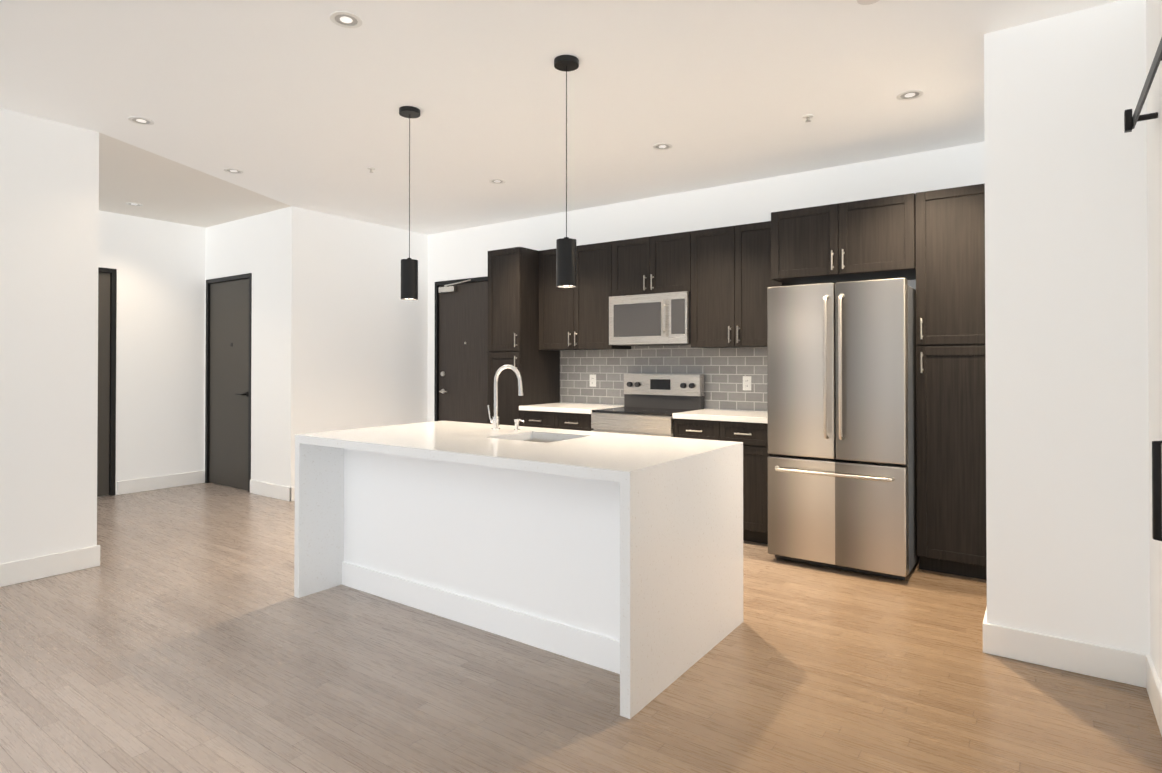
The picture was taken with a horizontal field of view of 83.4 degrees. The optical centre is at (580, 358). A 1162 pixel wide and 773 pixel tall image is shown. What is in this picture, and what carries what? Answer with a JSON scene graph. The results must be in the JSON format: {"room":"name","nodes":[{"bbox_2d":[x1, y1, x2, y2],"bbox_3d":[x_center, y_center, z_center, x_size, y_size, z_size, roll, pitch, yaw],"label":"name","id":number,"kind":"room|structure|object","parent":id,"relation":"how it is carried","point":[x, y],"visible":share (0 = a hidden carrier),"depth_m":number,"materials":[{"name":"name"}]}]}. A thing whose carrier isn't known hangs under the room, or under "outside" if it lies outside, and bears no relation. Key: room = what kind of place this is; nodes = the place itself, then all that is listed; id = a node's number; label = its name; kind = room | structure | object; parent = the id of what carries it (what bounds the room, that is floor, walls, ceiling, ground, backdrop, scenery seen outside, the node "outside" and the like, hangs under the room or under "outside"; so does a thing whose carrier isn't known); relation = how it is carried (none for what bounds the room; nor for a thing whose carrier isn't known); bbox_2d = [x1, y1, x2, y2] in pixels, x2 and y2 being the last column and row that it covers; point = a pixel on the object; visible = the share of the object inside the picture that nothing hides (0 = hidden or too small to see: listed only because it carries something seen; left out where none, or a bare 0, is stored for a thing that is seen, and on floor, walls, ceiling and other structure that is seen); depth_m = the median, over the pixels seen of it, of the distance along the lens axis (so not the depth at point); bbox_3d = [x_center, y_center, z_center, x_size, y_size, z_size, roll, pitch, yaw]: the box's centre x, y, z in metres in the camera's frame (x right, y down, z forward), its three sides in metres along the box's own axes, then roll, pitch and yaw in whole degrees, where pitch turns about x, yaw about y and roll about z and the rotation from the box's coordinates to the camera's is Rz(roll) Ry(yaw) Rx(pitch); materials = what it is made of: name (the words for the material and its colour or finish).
{"room":"kitchen","nodes":[
{"label":"kitchen","id":0,"kind":"room"},
{"bbox_2d":[0,108,98,563],"bbox_3d":[-4.636,-0.081,2.288,0.150,2.830,4.930,0,-1,35],"label":"wall","id":1,"kind":"structure","parent":0,"point":[49,209],"depth_m":4.04,"materials":[{"name":"white paint"}]},
{"bbox_2d":[0,545,99,586],"bbox_3d":[-4.521,1.266,2.298,0.016,0.135,4.796,0,-1,35],"label":"baseboard","id":2,"kind":"structure","parent":1,"relation":"attached to","point":[25,570],"depth_m":4.03,"materials":[{"name":"white wood"}]},
{"bbox_2d":[98,210,205,494],"bbox_3d":[-4.814,-0.048,6.559,0.250,2.830,2.140,0,-1,35],"label":"wall","id":3,"kind":"structure","parent":0,"point":[159,265],"depth_m":6.86,"materials":[{"name":"white paint"}]},
{"bbox_2d":[97,267,116,495],"bbox_3d":[-4.978,0.231,6.207,0.126,2.267,0.914,0,-1,35],"label":"hall door","id":4,"kind":"structure","parent":3,"relation":"in","point":[106,421],"depth_m":6.50,"materials":[{"name":"brown wood"}]},
{"bbox_2d":[117,470,204,494],"bbox_3d":[-4.411,1.303,6.888,0.016,0.135,0.840,0,-1,35],"label":"baseboard","id":5,"kind":"structure","parent":3,"relation":"attached to","point":[154,483],"depth_m":6.85,"materials":[{"name":"white wood"}]},
{"bbox_2d":[205,206,427,486],"bbox_3d":[-3.004,-0.040,7.551,1.860,2.830,1.850,0,-1,35],"label":"wall","id":6,"kind":"structure","parent":0,"point":[339,333],"depth_m":6.66,"materials":[{"name":"white paint"}]},
{"bbox_2d":[205,273,251,491],"bbox_3d":[-3.745,0.247,6.987,0.954,2.247,0.163,0,-1,35],"label":"hall door","id":7,"kind":"structure","parent":6,"relation":"in","point":[228,386],"depth_m":6.98,"materials":[{"name":"brown wood"}]},
{"bbox_2d":[250,480,289,500],"bbox_3d":[-3.073,1.299,6.447,0.741,0.135,0.016,0,-1,35],"label":"baseboard","id":8,"kind":"structure","parent":6,"relation":"attached to","point":[280,492],"depth_m":6.43,"materials":[{"name":"white wood"}]},
{"bbox_2d":[289,487,294,501],"bbox_3d":[-2.286,1.303,6.932,0.016,0.135,1.716,0,-1,35],"label":"baseboard","id":9,"kind":"structure","parent":6,"relation":"attached to","point":[292,494],"depth_m":6.25,"materials":[{"name":"white wood"}]},
{"bbox_2d":[0,0,1119,234],"bbox_3d":[-2.344,-1.541,2.988,8.600,0.100,9.000,0,-1,35],"label":"ceiling","id":10,"kind":"structure","parent":0,"point":[296,102],"depth_m":3.67,"materials":[{"name":"white paint"}]},
{"bbox_2d":[126,202,142,205],"bbox_3d":[-4.235,-1.463,6.185,0.136,0.004,0.136,0,-1,35],"label":"recessed light","id":11,"kind":"object","parent":10,"relation":"in","point":[132,204],"visible":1,"depth_m":6.19,"materials":[{"name":"white"}]},
{"bbox_2d":[128,117,153,124],"bbox_3d":[-2.736,-1.480,4.061,0.136,0.004,0.136,0,-1,35],"label":"recessed light","id":12,"kind":"object","parent":10,"relation":"in","point":[141,120],"visible":1,"depth_m":4.06,"materials":[{"name":"white"}]},
{"bbox_2d":[224,168,242,173],"bbox_3d":[-2.724,-1.472,5.117,0.136,0.004,0.136,0,-1,35],"label":"recessed light","id":13,"kind":"object","parent":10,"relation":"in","point":[233,171],"visible":1,"depth_m":5.12,"materials":[{"name":"white"}]},
{"bbox_2d":[330,11,361,27],"bbox_3d":[-1.032,-1.489,2.868,0.136,0.004,0.136,0,-1,35],"label":"recessed light","id":14,"kind":"object","parent":10,"relation":"in","point":[345,19],"visible":1,"depth_m":2.86,"materials":[{"name":"white"}]},
{"bbox_2d":[399,106,419,299],"bbox_3d":[-1.021,-0.918,3.885,0.124,1.130,0.124,0,-1,35],"label":"pendant light","id":15,"kind":"object","parent":10,"relation":"hanging from","point":[409,278],"visible":1,"depth_m":3.84,"materials":[{"name":"black metal"}]},
{"bbox_2d":[489,179,505,183],"bbox_3d":[-0.694,-1.469,5.409,0.136,0.004,0.136,0,-1,35],"label":"recessed light","id":16,"kind":"object","parent":10,"relation":"in","point":[497,181],"visible":1,"depth_m":5.41,"materials":[{"name":"white"}]},
{"bbox_2d":[554,55,578,287],"bbox_3d":[-0.073,-0.923,3.251,0.124,1.130,0.124,0,-1,35],"label":"pendant light","id":17,"kind":"object","parent":10,"relation":"hanging from","point":[566,262],"visible":1,"depth_m":3.21,"materials":[{"name":"black metal"}]},
{"bbox_2d":[653,143,671,149],"bbox_3d":[0.567,-1.476,4.542,0.136,0.004,0.136,0,-1,35],"label":"recessed light","id":18,"kind":"object","parent":10,"relation":"in","point":[662,146],"visible":1,"depth_m":4.54,"materials":[{"name":"white"}]},
{"bbox_2d":[857,0,878,4],"bbox_3d":[1.167,-1.474,2.636,0.130,0.038,0.130,0,-1,35],"label":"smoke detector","id":19,"kind":"object","parent":10,"relation":"attached to","point":[865,2],"visible":1,"depth_m":2.66,"materials":[{"name":"white plastic"}]},
{"bbox_2d":[896,90,922,99],"bbox_3d":[1.850,-1.483,3.672,0.136,0.004,0.136,0,-1,35],"label":"recessed light","id":20,"kind":"object","parent":10,"relation":"in","point":[910,94],"visible":1,"depth_m":3.67,"materials":[{"name":"white"}]},
{"bbox_2d":[0,483,1161,772],"bbox_3d":[-2.344,1.389,2.965,8.600,0.100,9.000,0,-1,35],"label":"floor","id":21,"kind":"structure","parent":0,"point":[180,629],"depth_m":2.68,"materials":[{"name":"brown wood"}]},
{"bbox_2d":[294,421,742,718],"bbox_3d":[-0.397,0.886,3.515,2.210,0.915,1.120,0,-1,35],"label":"kitchen island","id":22,"kind":"object","parent":21,"relation":"on","point":[621,554],"visible":1,"depth_m":3.11,"materials":[{"name":"white stone"}]},
{"bbox_2d":[487,364,522,430],"bbox_3d":[-0.452,0.232,3.865,0.276,0.397,0.054,0,-1,35],"label":"faucet","id":23,"kind":"object","parent":22,"relation":"on","point":[495,420],"visible":1,"depth_m":3.89,"materials":[{"name":"silver metal"}]},
{"bbox_2d":[514,419,523,430],"bbox_3d":[-0.365,0.394,3.882,0.080,0.073,0.038,0,-1,35],"label":"soap dispenser","id":24,"kind":"object","parent":22,"relation":"on","point":[516,421],"visible":1,"depth_m":3.88,"materials":[{"name":"silver metal"}]},
{"bbox_2d":[487,247,559,425],"bbox_3d":[-0.565,0.166,6.370,0.406,2.400,0.655,0,-1,35],"label":"pantry","id":25,"kind":"object","parent":21,"relation":"on","point":[513,306],"visible":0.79,"depth_m":6.15,"materials":[{"name":"brown wood"}]},
{"bbox_2d":[520,411,593,430],"bbox_3d":[-0.055,0.918,6.027,0.807,0.890,0.617,0,-1,35],"label":"base cabinet","id":26,"kind":"object","parent":21,"relation":"on","point":[541,419],"depth_m":5.77,"materials":[{"name":"brown wood"}]},
{"bbox_2d":[519,403,622,414],"bbox_3d":[-0.062,0.453,6.020,0.807,0.040,0.623,0,-1,35],"label":"countertop","id":27,"kind":"structure","parent":26,"relation":"on","point":[567,408],"depth_m":5.87,"materials":[{"name":"white stone"}]},
{"bbox_2d":[591,374,703,436],"bbox_3d":[0.554,0.747,5.528,0.756,1.225,0.678,0,-1,35],"label":"range","id":28,"kind":"object","parent":21,"relation":"on","point":[653,403],"visible":0.42,"depth_m":5.57,"materials":[{"name":"silver metal"}]},
{"bbox_2d":[673,419,772,543],"bbox_3d":[1.214,0.911,5.129,0.772,0.890,0.617,0,-1,35],"label":"base cabinet","id":29,"kind":"object","parent":21,"relation":"on","point":[749,429],"depth_m":4.76,"materials":[{"name":"brown wood"}]},
{"bbox_2d":[672,409,767,422],"bbox_3d":[1.207,0.446,5.123,0.772,0.040,0.623,0,-1,35],"label":"countertop","id":30,"kind":"structure","parent":29,"relation":"on","point":[716,416],"depth_m":4.96,"materials":[{"name":"white stone"}]},
{"bbox_2d":[767,278,918,579],"bbox_3d":[1.827,0.436,4.457,0.838,1.830,0.961,0,-1,35],"label":"fridge","id":31,"kind":"object","parent":21,"relation":"on","point":[841,417],"visible":1,"depth_m":4.08,"materials":[{"name":"grey metal"}]},
{"bbox_2d":[916,183,986,579],"bbox_3d":[2.461,0.149,4.232,0.436,2.400,0.655,0,-1,35],"label":"pantry","id":32,"kind":"object","parent":21,"relation":"on","point":[950,383],"visible":0.69,"depth_m":4.02,"materials":[{"name":"brown wood"}]},
{"bbox_2d":[428,142,984,421],"bbox_3d":[0.590,-0.051,6.113,5.670,2.830,0.250,0,-1,35],"label":"wall","id":33,"kind":"structure","parent":0,"point":[458,254],"depth_m":5.65,"materials":[{"name":"white paint"}]},
{"bbox_2d":[434,276,488,423],"bbox_3d":[-1.298,0.240,7.312,0.954,2.267,0.247,0,-1,35],"label":"entry door","id":34,"kind":"structure","parent":33,"relation":"in","point":[461,348],"depth_m":7.35,"materials":[{"name":"brown wood"}]},
{"bbox_2d":[539,240,630,349],"bbox_3d":[0.055,-0.561,6.126,0.886,0.950,0.347,0,-1,35],"label":"upper cabinet","id":35,"kind":"object","parent":33,"relation":"attached to","point":[576,318],"depth_m":5.96,"materials":[{"name":"brown wood"}]},
{"bbox_2d":[619,231,690,295],"bbox_3d":[0.681,-0.794,5.685,0.760,0.490,0.347,0,-1,35],"label":"upper cabinet","id":36,"kind":"object","parent":33,"relation":"attached to","point":[659,263],"depth_m":5.51,"materials":[{"name":"brown wood"}]},
{"bbox_2d":[609,291,690,345],"bbox_3d":[0.652,-0.333,5.641,0.754,0.426,0.447,0,-1,35],"label":"microwave","id":37,"kind":"object","parent":36,"relation":"attached to","point":[659,319],"visible":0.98,"depth_m":5.48,"materials":[{"name":"grey metal"}]},
{"bbox_2d":[560,345,766,410],"bbox_3d":[0.749,-0.058,5.841,2.345,0.980,0.010,0,-1,35],"label":"tile backsplash","id":38,"kind":"structure","parent":33,"relation":"attached to","point":[724,371],"depth_m":5.80,"materials":[{"name":"grey tile"}]},
{"bbox_2d":[590,375,595,386],"bbox_3d":[0.113,0.210,6.277,0.072,0.116,0.009,0,-1,35],"label":"electrical outlet","id":39,"kind":"object","parent":38,"relation":"attached to","point":[592,380],"visible":1,"depth_m":6.27,"materials":[{"name":"white plastic"}]},
{"bbox_2d":[743,376,750,389],"bbox_3d":[1.370,0.203,5.388,0.072,0.116,0.009,0,-1,35],"label":"electrical outlet","id":40,"kind":"object","parent":38,"relation":"attached to","point":[746,382],"visible":1,"depth_m":5.38,"materials":[{"name":"white plastic"}]},
{"bbox_2d":[691,221,789,347],"bbox_3d":[1.277,-0.568,5.262,0.812,0.950,0.347,0,-1,35],"label":"upper cabinet","id":41,"kind":"object","parent":33,"relation":"attached to","point":[726,277],"depth_m":5.13,"materials":[{"name":"brown wood"}]},
{"bbox_2d":[767,193,915,284],"bbox_3d":[1.912,-0.808,4.650,0.925,0.480,0.617,0,-1,35],"label":"upper cabinet","id":42,"kind":"object","parent":33,"relation":"attached to","point":[869,239],"depth_m":4.39,"materials":[{"name":"brown wood"}]},
{"bbox_2d":[984,0,1149,654],"bbox_3d":[2.718,-0.072,3.507,0.815,2.830,1.850,0,-1,35],"label":"wall pier","id":43,"kind":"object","parent":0,"point":[1067,412],"visible":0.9,"depth_m":2.81,"materials":[{"name":"white paint"}]},
{"bbox_2d":[983,606,986,622],"bbox_3d":[2.159,1.275,3.426,0.016,0.135,1.090,0,-1,35],"label":"baseboard","id":44,"kind":"structure","parent":43,"relation":"attached to","point":[985,619],"depth_m":3.04,"materials":[{"name":"white wood"}]},
{"bbox_2d":[983,622,1149,687],"bbox_3d":[2.071,1.270,2.811,0.581,0.135,0.016,0,-1,35],"label":"baseboard","id":45,"kind":"structure","parent":43,"relation":"attached to","point":[1105,662],"depth_m":2.79,"materials":[{"name":"white wood"}]},
{"bbox_2d":[1146,0,1161,685],"bbox_3d":[0.458,-0.101,-0.180,0.250,2.830,6.780,0,-1,35],"label":"wall","id":46,"kind":"structure","parent":0,"point":[1154,126],"depth_m":2.50,"materials":[{"name":"white paint"}]},
{"bbox_2d":[1124,37,1161,540],"bbox_3d":[1.273,0.157,1.312,0.139,2.308,2.860,0,-1,35],"label":"barn door rail","id":47,"kind":"object","parent":46,"relation":"attached to","point":[1130,121],"visible":0.98,"depth_m":1.55,"materials":[{"name":"black metal"}]},
{"bbox_2d":[1146,656,1161,735],"bbox_3d":[0.388,1.248,-0.059,0.016,0.135,6.614,0,-1,35],"label":"baseboard","id":48,"kind":"structure","parent":46,"relation":"attached to","point":[1153,687],"depth_m":2.46,"materials":[{"name":"white wood"}]}
]}

